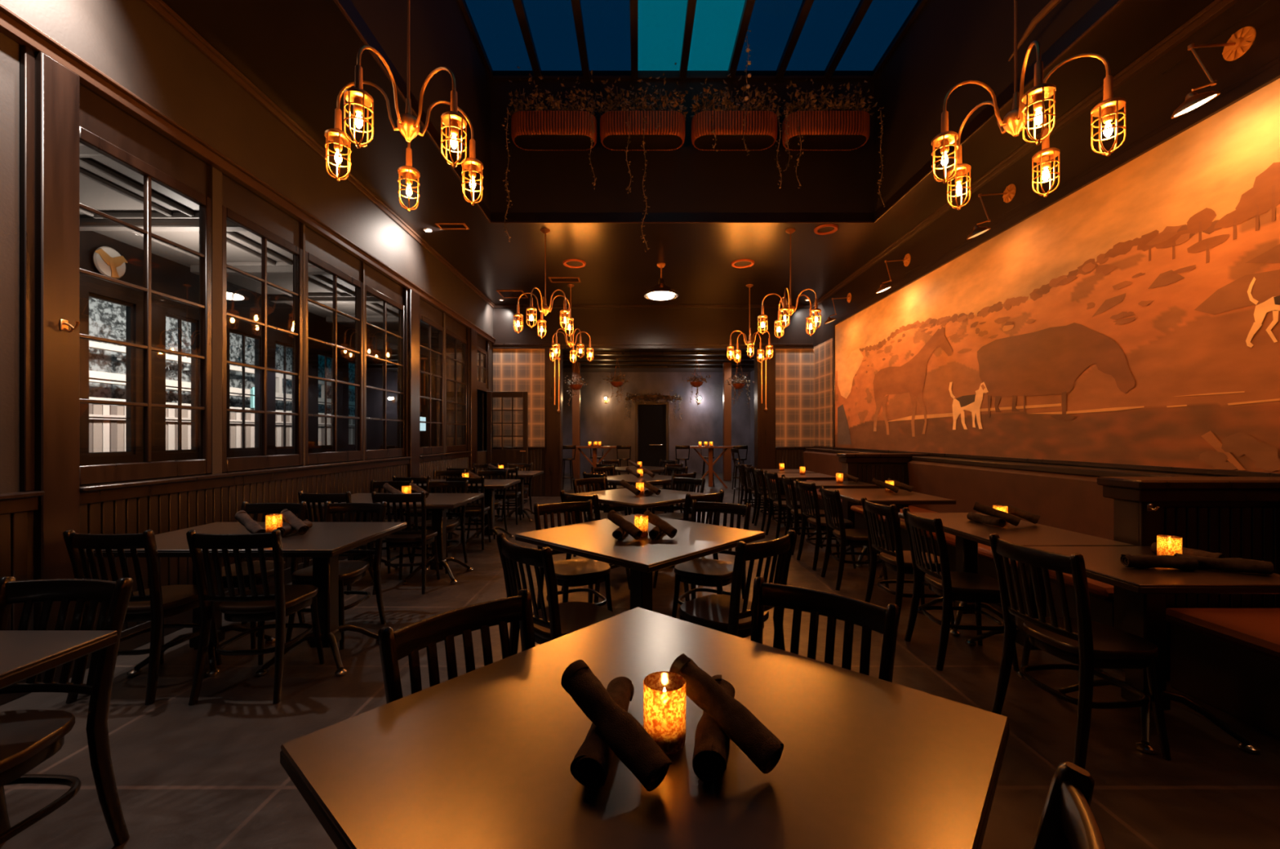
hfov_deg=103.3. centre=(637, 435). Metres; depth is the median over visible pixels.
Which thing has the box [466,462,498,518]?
chair
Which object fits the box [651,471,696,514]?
chair
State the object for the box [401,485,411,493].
votive candle
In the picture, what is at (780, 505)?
chair
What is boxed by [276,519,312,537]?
rolled napkin
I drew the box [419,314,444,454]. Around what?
window
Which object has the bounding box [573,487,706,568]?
square table
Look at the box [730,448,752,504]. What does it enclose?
bar stool
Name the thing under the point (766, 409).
brass rod
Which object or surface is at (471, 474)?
rolled napkin
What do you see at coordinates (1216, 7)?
trim
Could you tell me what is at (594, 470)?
chair
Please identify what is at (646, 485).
rolled napkin
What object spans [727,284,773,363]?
cage chandelier
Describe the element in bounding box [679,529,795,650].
chair
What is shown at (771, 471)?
table
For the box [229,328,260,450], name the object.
window
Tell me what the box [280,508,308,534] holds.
rolled napkin
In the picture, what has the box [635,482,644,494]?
votive candle
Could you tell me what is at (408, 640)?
chair
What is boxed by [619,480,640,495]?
rolled napkin
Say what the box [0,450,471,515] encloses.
trim
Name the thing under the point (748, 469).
chair
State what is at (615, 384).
bowl
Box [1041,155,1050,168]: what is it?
socket
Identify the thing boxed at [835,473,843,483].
votive candle
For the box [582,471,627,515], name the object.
chair
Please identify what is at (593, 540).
square table
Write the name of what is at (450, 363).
wall
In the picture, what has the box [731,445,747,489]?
bar stool
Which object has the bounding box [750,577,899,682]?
chair
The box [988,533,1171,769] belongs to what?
chair
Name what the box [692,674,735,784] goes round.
rolled napkin
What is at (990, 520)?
rolled napkin
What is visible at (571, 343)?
cage chandelier
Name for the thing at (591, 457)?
bar stool
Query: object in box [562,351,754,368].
trim
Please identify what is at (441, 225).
ceiling vent
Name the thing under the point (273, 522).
votive candle
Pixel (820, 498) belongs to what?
seat cushion
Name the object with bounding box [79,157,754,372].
ceiling
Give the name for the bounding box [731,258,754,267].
ceiling speaker
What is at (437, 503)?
rectangular table
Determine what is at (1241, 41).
picture light
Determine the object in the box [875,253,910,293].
picture light
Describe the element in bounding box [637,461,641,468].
votive candle
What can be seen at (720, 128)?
planter
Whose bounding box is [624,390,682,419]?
garland
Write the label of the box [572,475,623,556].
chair
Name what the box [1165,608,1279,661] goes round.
seat cushion
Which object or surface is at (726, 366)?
columns
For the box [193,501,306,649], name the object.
chair
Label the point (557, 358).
brass rod
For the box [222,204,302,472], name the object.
window
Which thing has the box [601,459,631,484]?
chair
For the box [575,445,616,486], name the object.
table
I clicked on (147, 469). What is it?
window
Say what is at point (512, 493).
chair
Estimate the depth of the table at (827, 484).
6.21 m
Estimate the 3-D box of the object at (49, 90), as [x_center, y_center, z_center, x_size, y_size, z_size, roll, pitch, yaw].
[-3.188,-0.342,2.750,0.065,3.384,0.230,0,0,0]
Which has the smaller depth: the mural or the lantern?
the mural
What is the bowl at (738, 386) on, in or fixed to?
on the bowl planter at (738, 385)
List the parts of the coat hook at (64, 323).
plate, arm, arm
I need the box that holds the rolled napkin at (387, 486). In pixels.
[382,483,403,493]
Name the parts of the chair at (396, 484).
leg, seat, leg, rail, rail, leg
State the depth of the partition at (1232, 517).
2.79 m
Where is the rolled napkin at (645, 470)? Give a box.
[641,466,654,477]
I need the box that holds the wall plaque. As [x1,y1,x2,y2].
[92,246,127,279]
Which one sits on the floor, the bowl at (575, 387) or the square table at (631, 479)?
the square table at (631, 479)
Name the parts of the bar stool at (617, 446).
rail, seat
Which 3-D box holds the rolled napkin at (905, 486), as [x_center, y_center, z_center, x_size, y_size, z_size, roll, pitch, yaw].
[2.773,0.524,5.354,0.255,0.139,0.066,0,0,40]
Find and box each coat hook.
[60,319,79,332]
[1146,503,1159,511]
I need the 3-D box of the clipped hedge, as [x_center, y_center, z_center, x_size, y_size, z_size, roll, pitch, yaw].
[-9.375,-0.785,9.962,0.650,4.270,15.077,0,0,0]
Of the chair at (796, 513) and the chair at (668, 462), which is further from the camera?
the chair at (668, 462)
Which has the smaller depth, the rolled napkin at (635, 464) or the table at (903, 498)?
the table at (903, 498)
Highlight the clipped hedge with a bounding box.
[88,297,355,419]
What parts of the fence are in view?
rail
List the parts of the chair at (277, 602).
leg, rail, rail, leg, seat, seat frame, leg, leg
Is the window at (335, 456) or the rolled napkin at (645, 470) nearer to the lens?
the window at (335, 456)
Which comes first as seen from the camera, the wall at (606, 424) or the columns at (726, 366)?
the columns at (726, 366)
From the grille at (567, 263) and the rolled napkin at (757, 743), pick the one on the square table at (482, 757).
the rolled napkin at (757, 743)
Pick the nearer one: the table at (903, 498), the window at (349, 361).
the table at (903, 498)
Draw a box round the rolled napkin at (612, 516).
[607,510,642,539]
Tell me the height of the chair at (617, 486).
0.880 m
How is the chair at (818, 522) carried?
on the floor
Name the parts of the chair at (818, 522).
leg, rail, rail, leg, seat frame, seat, leg, leg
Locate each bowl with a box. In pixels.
[568,384,582,390]
[610,382,623,386]
[689,382,702,386]
[731,383,745,389]
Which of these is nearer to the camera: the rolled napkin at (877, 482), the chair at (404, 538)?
the chair at (404, 538)
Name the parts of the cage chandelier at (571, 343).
arm, arm, stem, arm, arm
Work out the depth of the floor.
2.36 m
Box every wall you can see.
[0,0,493,630]
[79,231,435,486]
[351,0,490,211]
[435,359,482,453]
[490,70,874,212]
[492,306,813,496]
[562,372,750,473]
[750,369,754,472]
[813,0,1279,476]
[836,453,928,528]
[874,0,1098,212]
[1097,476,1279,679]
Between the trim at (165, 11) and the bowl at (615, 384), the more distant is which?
the bowl at (615, 384)
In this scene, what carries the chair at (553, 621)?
on the floor
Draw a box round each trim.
[0,3,495,342]
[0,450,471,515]
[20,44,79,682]
[142,0,494,308]
[333,0,1124,223]
[404,288,419,528]
[466,327,477,470]
[477,340,488,450]
[492,304,813,497]
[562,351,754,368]
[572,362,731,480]
[811,0,1239,307]
[813,325,1279,476]
[832,0,1279,325]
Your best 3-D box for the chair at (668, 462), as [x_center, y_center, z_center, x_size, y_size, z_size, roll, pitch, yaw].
[0.446,0.914,9.799,0.446,0.880,0.514,0,0,45]
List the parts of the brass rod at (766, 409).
rod, rod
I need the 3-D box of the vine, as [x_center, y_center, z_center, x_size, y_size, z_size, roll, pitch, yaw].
[1.300,-4.248,6.001,0.096,1.152,0.108,0,0,39]
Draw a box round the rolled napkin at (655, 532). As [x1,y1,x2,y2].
[648,526,663,539]
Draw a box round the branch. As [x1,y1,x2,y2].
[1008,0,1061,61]
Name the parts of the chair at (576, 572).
leg, rail, rail, leg, seat frame, seat, leg, leg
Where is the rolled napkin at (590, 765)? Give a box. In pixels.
[569,676,634,789]
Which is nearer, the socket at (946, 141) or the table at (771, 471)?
the socket at (946, 141)
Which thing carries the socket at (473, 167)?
attached to the cage chandelier at (408, 125)
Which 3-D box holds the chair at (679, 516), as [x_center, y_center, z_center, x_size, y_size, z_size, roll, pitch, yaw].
[0.443,0.914,5.634,0.446,0.880,0.514,0,0,40]
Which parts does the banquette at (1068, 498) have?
backrest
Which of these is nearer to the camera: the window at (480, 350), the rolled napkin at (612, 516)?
the rolled napkin at (612, 516)
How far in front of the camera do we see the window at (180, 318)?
6.75 m
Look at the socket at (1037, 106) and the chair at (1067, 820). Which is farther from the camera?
the socket at (1037, 106)
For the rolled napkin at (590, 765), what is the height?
0.064 m
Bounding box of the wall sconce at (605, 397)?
[604,396,607,403]
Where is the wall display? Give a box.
[419,417,426,431]
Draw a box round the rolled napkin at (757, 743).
[669,653,783,773]
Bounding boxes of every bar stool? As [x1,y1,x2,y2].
[562,445,576,490]
[590,444,603,485]
[616,445,631,474]
[675,445,689,467]
[700,444,714,487]
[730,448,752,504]
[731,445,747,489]
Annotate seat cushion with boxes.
[770,479,841,501]
[850,505,1113,599]
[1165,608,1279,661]
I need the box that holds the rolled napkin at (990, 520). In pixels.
[966,511,1006,527]
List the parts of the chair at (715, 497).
leg, leg, rail, leg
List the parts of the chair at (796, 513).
rail, leg, leg, seat frame, seat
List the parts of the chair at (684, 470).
leg, rail, leg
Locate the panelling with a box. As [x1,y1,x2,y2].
[0,456,469,705]
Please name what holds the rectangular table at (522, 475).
on the floor
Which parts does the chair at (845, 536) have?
leg, rail, rail, leg, seat frame, seat, leg, leg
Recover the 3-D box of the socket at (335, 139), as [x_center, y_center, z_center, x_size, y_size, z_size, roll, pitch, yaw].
[-1.688,-1.637,2.850,0.044,0.065,0.044,0,0,-42]
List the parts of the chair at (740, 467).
leg, leg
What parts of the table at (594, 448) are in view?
post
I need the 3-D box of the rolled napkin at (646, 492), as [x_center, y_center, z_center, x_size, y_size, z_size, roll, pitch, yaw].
[0.121,0.570,5.136,0.069,0.063,0.285,0,0,13]
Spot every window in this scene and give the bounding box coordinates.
[79,125,211,485]
[88,292,133,456]
[165,312,197,453]
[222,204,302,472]
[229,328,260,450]
[275,341,293,448]
[305,251,363,465]
[318,352,333,447]
[348,360,355,446]
[364,284,404,459]
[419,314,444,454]
[445,328,466,452]
[457,0,927,79]
[477,346,487,388]
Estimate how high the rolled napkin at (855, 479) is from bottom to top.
0.139 m
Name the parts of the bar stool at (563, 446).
leg, seat, rail, leg, leg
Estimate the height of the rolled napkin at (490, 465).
0.146 m
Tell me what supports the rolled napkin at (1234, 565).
on the table at (1146, 589)
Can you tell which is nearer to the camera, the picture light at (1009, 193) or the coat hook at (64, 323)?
the coat hook at (64, 323)
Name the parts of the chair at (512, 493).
rail, rail, seat frame, seat, leg, leg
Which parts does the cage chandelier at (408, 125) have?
bulb, bulb, arm, arm, stem, bulb, arm, arm, bulb, bulb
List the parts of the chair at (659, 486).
seat, rail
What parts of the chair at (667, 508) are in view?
seat frame, leg, seat, rail, leg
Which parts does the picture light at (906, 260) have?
lamp shade, arm, arm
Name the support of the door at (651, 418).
in the wall at (606, 424)
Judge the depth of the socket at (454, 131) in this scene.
2.69 m
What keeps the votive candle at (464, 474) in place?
on the rectangular table at (491, 486)
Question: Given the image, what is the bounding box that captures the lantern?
[250,386,254,408]
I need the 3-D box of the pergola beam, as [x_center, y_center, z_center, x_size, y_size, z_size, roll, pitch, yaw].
[-8.900,-1.200,10.000,0.120,0.660,15.000,0,0,0]
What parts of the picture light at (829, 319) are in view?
lamp shade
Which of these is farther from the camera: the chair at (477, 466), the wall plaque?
the chair at (477, 466)
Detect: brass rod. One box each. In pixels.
[553,357,560,412]
[760,357,768,411]
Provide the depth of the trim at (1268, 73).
4.09 m
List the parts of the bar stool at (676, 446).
seat, rail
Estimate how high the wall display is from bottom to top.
0.380 m
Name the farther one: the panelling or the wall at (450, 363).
the wall at (450, 363)
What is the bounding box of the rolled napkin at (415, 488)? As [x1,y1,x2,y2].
[408,482,429,497]
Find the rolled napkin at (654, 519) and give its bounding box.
[643,510,677,537]
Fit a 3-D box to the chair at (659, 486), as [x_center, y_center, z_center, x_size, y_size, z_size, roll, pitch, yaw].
[0.466,0.914,8.771,0.446,0.880,0.514,0,0,-45]
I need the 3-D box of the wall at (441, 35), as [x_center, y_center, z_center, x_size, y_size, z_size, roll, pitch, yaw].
[-2.030,-3.955,2.655,0.100,1.910,8.510,0,0,0]
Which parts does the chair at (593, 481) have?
leg, rail, leg, seat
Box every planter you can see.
[502,66,599,242]
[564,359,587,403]
[596,62,688,252]
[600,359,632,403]
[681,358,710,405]
[689,73,782,188]
[719,355,753,406]
[778,78,884,206]
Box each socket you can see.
[333,137,342,151]
[353,97,362,115]
[404,173,413,185]
[450,120,458,136]
[468,165,475,177]
[940,139,949,154]
[956,170,962,183]
[1033,93,1042,111]
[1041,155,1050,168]
[1102,106,1114,124]
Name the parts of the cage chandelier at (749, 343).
arm, stem, arm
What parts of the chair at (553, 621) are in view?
leg, rail, rail, seat frame, leg, seat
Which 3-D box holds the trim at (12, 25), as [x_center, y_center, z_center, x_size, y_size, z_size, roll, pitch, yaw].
[-3.180,-2.083,4.090,0.080,0.097,14.180,0,0,0]
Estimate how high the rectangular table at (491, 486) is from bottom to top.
0.750 m
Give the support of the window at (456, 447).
in the wall at (126, 41)
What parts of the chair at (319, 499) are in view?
leg, rail, leg, leg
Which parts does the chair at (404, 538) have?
leg, rail, leg, rail, seat, seat frame, leg, leg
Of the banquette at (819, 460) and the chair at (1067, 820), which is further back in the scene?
the banquette at (819, 460)
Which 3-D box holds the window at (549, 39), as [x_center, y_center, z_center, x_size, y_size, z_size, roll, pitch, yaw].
[0.600,-4.825,2.655,5.160,0.090,8.310,0,0,0]
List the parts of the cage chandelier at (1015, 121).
bulb, bulb, arm, arm, stem, arm, arm, bulb, bulb, arm, bulb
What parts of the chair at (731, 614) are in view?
seat, seat frame, leg, rail, rail, leg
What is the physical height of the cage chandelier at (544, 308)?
1.452 m
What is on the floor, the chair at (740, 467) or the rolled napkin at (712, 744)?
the chair at (740, 467)
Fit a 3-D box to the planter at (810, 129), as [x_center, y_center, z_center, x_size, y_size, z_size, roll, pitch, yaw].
[2.435,-3.692,6.513,1.260,1.726,0.587,0,0,0]
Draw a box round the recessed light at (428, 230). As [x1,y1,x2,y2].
[422,228,431,232]
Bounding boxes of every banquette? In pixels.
[770,448,881,517]
[850,456,1214,626]
[1165,608,1279,737]
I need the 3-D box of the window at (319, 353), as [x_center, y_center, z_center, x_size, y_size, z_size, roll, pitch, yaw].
[-6.050,-0.670,9.800,0.040,1.800,0.600,0,0,0]
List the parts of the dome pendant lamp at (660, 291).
lamp shade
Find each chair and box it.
[0,576,133,846]
[62,528,222,705]
[186,528,324,705]
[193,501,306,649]
[285,501,386,649]
[297,491,373,595]
[352,480,413,573]
[371,491,439,595]
[377,589,535,703]
[392,475,431,550]
[409,480,468,573]
[433,469,466,538]
[445,475,491,550]
[446,466,480,523]
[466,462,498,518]
[466,469,507,538]
[488,466,521,524]
[496,533,615,655]
[501,462,533,518]
[533,499,613,612]
[560,490,630,602]
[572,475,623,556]
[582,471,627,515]
[591,465,631,515]
[595,462,631,513]
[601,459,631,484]
[647,462,683,512]
[648,465,688,513]
[651,459,677,490]
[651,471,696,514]
[653,489,724,601]
[656,475,705,523]
[671,499,751,617]
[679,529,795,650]
[737,462,768,516]
[744,465,777,524]
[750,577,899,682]
[753,466,793,531]
[764,470,809,538]
[781,474,831,555]
[795,479,856,570]
[819,484,888,591]
[861,497,955,629]
[902,507,1019,671]
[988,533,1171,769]
[1031,761,1106,848]
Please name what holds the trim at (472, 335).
attached to the wall at (126, 41)
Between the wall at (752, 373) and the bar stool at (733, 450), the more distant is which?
the wall at (752, 373)
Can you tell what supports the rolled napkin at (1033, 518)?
on the table at (968, 533)
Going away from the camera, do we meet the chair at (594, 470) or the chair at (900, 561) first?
the chair at (900, 561)
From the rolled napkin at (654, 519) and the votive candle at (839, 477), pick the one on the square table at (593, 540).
the rolled napkin at (654, 519)
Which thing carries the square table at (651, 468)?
on the floor
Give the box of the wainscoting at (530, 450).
[528,448,804,495]
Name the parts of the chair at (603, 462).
rail, leg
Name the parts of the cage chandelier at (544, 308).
arm, arm, stem, arm, arm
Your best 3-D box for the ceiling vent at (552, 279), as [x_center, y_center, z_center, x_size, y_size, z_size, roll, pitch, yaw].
[-1.350,-2.873,9.350,0.560,0.013,0.280,0,0,0]
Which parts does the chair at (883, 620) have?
leg, rail, leg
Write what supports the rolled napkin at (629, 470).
on the square table at (631, 479)
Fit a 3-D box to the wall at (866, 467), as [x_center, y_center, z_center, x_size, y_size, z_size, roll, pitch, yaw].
[3.295,0.797,6.840,1.110,1.105,0.300,0,0,0]
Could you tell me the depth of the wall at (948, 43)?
5.27 m
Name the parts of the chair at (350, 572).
leg, leg, seat, seat frame, leg, rail, rail, leg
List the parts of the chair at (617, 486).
rail, seat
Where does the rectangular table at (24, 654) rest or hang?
on the floor
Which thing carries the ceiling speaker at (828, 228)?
attached to the ceiling at (300, 54)
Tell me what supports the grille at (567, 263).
attached to the ceiling speaker at (571, 263)
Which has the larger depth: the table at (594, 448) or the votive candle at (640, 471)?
the table at (594, 448)
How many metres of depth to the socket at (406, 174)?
3.23 m
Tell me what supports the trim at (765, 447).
attached to the wall at (513, 370)
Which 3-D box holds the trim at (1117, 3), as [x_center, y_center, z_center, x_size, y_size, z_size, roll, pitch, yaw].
[0.600,-2.871,2.667,5.210,0.018,8.335,0,0,0]
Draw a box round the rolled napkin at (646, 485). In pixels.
[641,480,660,495]
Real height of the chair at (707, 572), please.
0.880 m
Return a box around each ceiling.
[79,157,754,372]
[162,0,1214,304]
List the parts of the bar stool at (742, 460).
leg, seat, rail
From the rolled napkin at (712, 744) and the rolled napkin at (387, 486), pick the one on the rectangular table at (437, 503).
the rolled napkin at (387, 486)
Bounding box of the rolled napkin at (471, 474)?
[466,471,479,477]
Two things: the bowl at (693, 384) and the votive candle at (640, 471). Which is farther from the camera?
the bowl at (693, 384)
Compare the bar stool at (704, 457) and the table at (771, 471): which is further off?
the bar stool at (704, 457)
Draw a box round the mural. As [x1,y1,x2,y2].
[835,78,1279,473]
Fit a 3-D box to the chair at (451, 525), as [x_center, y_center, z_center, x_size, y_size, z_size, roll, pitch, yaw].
[-2.035,0.914,5.185,0.446,0.880,0.514,0,0,2]
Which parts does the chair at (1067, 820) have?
rail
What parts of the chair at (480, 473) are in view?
leg, leg, seat, rail, leg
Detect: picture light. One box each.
[824,293,851,324]
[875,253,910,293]
[966,183,1016,239]
[1171,26,1256,118]
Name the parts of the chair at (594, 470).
leg, rail, leg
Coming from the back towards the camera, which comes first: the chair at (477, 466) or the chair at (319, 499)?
the chair at (477, 466)
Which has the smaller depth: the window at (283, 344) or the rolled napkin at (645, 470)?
the rolled napkin at (645, 470)
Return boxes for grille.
[565,261,582,266]
[733,261,751,266]
[817,226,834,232]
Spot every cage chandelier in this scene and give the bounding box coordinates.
[324,0,483,212]
[513,227,573,338]
[549,284,593,363]
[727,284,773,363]
[757,227,821,338]
[931,0,1125,210]
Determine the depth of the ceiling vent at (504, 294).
10.30 m
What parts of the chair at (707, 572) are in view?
leg, leg, seat, seat frame, leg, rail, rail, leg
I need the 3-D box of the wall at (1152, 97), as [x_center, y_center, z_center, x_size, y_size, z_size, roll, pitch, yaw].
[3.942,-0.765,4.190,0.115,4.230,14.380,0,0,0]
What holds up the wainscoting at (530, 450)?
attached to the wall at (513, 370)
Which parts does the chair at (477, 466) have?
rail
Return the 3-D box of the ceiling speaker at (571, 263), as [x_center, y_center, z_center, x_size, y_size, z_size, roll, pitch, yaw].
[-1.060,-2.865,8.450,0.386,0.027,0.386,0,0,0]
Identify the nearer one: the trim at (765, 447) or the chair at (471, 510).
the chair at (471, 510)
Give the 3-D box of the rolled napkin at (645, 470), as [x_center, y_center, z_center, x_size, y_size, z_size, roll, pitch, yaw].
[0.142,0.524,7.181,0.066,0.139,0.255,0,0,-39]
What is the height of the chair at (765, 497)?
0.880 m
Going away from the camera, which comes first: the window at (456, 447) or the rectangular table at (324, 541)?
the rectangular table at (324, 541)
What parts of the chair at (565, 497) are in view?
leg, rail, leg, leg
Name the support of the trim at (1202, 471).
attached to the wall at (1152, 97)
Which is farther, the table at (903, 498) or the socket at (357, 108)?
the table at (903, 498)
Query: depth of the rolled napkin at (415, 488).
4.81 m
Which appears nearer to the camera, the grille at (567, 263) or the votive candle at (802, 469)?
the votive candle at (802, 469)
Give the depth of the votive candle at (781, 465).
8.61 m
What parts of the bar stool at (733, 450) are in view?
rail, leg, leg, post, seat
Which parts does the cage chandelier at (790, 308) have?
arm, arm, arm, stem, arm, arm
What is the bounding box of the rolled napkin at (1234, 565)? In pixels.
[1173,553,1274,574]
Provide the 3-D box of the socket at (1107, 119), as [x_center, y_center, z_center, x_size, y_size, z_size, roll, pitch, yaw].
[2.407,-1.637,2.591,0.043,0.065,0.043,0,0,-31]
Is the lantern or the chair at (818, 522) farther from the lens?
the lantern
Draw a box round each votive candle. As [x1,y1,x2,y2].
[265,513,282,533]
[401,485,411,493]
[462,472,469,477]
[634,515,648,537]
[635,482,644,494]
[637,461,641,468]
[637,468,643,477]
[643,671,685,754]
[779,463,784,471]
[800,466,805,475]
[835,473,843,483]
[884,480,893,492]
[992,505,1008,524]
[1156,534,1182,555]
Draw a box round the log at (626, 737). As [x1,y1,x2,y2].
[560,659,672,791]
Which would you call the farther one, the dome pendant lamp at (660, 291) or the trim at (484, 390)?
the trim at (484, 390)
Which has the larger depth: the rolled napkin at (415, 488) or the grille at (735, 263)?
the grille at (735, 263)
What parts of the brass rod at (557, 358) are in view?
rod, rod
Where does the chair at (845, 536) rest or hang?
on the floor
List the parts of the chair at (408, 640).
leg, rail, leg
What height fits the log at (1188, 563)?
0.062 m
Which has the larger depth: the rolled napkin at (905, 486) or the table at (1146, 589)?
the rolled napkin at (905, 486)
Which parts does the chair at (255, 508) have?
leg, seat frame, leg, seat, rail, leg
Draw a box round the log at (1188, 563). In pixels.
[1120,554,1198,570]
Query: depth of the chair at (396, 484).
5.37 m
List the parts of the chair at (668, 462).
rail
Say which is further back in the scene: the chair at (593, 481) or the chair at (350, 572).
the chair at (593, 481)
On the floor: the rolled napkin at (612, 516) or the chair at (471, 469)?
the chair at (471, 469)
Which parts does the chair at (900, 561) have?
leg, rail, rail, leg, seat frame, seat, leg, leg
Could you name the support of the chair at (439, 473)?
on the floor
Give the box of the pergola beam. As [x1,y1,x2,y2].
[88,340,355,408]
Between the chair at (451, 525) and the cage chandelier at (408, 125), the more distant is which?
the chair at (451, 525)
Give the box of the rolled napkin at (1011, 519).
[973,501,1021,526]
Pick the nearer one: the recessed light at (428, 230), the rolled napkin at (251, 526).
the rolled napkin at (251, 526)
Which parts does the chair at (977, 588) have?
leg, rail, rail, leg, seat, seat frame, leg, leg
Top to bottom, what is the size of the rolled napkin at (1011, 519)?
0.146 m
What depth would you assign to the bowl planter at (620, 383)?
14.41 m
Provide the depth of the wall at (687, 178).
6.81 m
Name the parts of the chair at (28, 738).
leg, seat frame, seat, rail, rail, leg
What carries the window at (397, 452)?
in the wall at (126, 41)
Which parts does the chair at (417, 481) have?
leg, rail, seat, seat frame, leg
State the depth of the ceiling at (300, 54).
6.36 m
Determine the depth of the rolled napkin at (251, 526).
2.95 m
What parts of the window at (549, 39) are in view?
glass pane, glass pane, glass pane, glass pane, glass pane, glass pane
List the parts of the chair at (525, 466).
leg, seat, rail, leg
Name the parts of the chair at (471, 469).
rail, leg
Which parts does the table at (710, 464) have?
leg, post, leg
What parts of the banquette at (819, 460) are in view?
backrest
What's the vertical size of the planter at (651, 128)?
2.420 m
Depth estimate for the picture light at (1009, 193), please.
5.23 m
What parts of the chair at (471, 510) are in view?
leg, rail, rail, seat frame, seat, leg, leg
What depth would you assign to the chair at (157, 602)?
2.57 m
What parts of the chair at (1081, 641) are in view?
leg, rail, rail, leg, seat frame, seat, leg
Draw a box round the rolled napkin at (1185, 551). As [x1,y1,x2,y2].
[1151,542,1225,558]
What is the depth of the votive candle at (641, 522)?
2.98 m
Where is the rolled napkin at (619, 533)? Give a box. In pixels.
[612,527,626,540]
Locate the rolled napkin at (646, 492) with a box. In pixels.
[644,488,653,496]
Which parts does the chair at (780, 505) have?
leg, rail, leg, seat frame, seat, leg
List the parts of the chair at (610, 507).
rail, leg, seat, seat frame, leg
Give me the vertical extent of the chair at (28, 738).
0.880 m
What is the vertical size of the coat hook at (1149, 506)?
0.040 m
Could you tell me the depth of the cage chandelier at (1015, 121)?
2.82 m
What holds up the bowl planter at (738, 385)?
hanging from the ceiling at (92, 194)
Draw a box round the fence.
[88,396,355,452]
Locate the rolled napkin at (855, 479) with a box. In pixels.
[838,471,858,482]
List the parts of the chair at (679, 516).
leg, seat, rail, rail, leg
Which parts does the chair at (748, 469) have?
leg, rail, leg, seat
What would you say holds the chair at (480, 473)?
on the floor
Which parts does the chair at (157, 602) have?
leg, rail, rail, leg, seat, seat frame, leg, leg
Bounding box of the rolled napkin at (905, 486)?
[887,477,913,492]
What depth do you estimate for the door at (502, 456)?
10.64 m
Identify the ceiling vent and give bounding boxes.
[435,222,469,229]
[496,290,528,297]
[548,277,581,282]
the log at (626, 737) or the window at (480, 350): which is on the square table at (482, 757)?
the log at (626, 737)
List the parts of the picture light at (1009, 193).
lamp shade, arm, arm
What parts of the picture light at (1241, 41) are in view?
lamp shade, arm, arm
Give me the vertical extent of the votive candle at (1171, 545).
0.120 m
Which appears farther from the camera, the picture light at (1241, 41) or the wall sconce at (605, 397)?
the wall sconce at (605, 397)
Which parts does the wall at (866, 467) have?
panel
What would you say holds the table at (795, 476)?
on the floor
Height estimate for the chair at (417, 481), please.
0.880 m
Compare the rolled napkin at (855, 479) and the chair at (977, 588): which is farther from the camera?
the rolled napkin at (855, 479)
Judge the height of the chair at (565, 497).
0.880 m
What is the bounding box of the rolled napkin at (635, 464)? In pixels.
[628,459,639,468]
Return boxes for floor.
[0,473,1279,848]
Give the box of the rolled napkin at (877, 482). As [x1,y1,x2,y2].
[871,478,899,493]
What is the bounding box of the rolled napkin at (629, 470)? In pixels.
[626,466,640,478]
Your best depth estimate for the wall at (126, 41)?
3.77 m
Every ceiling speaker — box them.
[562,258,586,267]
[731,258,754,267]
[813,223,838,235]
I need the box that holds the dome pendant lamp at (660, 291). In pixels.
[644,262,678,300]
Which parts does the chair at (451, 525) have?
leg, leg, seat, seat frame, rail, leg, rail, leg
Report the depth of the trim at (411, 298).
7.06 m
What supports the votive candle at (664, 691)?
on the square table at (482, 757)
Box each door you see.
[486,391,528,497]
[635,401,668,473]
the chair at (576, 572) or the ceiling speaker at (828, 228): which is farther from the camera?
the ceiling speaker at (828, 228)
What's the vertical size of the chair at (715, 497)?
0.880 m
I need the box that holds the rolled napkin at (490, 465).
[488,463,497,467]
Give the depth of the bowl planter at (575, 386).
13.90 m
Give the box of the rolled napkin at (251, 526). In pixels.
[234,510,266,533]
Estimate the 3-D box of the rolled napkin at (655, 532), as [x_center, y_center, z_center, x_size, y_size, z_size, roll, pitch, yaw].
[0.121,0.570,3.036,0.069,0.063,0.285,0,0,13]
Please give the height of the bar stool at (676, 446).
1.106 m
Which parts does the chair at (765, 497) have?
leg, rail, leg, seat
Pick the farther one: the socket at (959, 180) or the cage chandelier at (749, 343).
the cage chandelier at (749, 343)
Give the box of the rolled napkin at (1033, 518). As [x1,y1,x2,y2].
[995,501,1039,524]
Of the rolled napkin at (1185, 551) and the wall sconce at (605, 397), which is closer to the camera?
the rolled napkin at (1185, 551)
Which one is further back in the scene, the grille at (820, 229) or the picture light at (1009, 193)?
the grille at (820, 229)
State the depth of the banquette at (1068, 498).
4.47 m
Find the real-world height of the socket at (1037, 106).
0.065 m
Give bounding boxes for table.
[0,630,117,688]
[84,521,406,675]
[280,607,1008,848]
[306,493,484,584]
[397,479,520,545]
[449,471,543,521]
[515,513,764,611]
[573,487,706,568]
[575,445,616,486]
[607,473,671,487]
[614,466,664,473]
[689,445,733,488]
[759,469,816,517]
[764,473,835,527]
[793,480,879,546]
[818,488,955,580]
[898,512,1134,679]
[1026,546,1279,753]
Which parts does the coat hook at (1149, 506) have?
hook plate, hook arm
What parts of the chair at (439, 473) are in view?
leg, rail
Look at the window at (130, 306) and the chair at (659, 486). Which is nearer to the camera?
the window at (130, 306)
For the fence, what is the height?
1.950 m

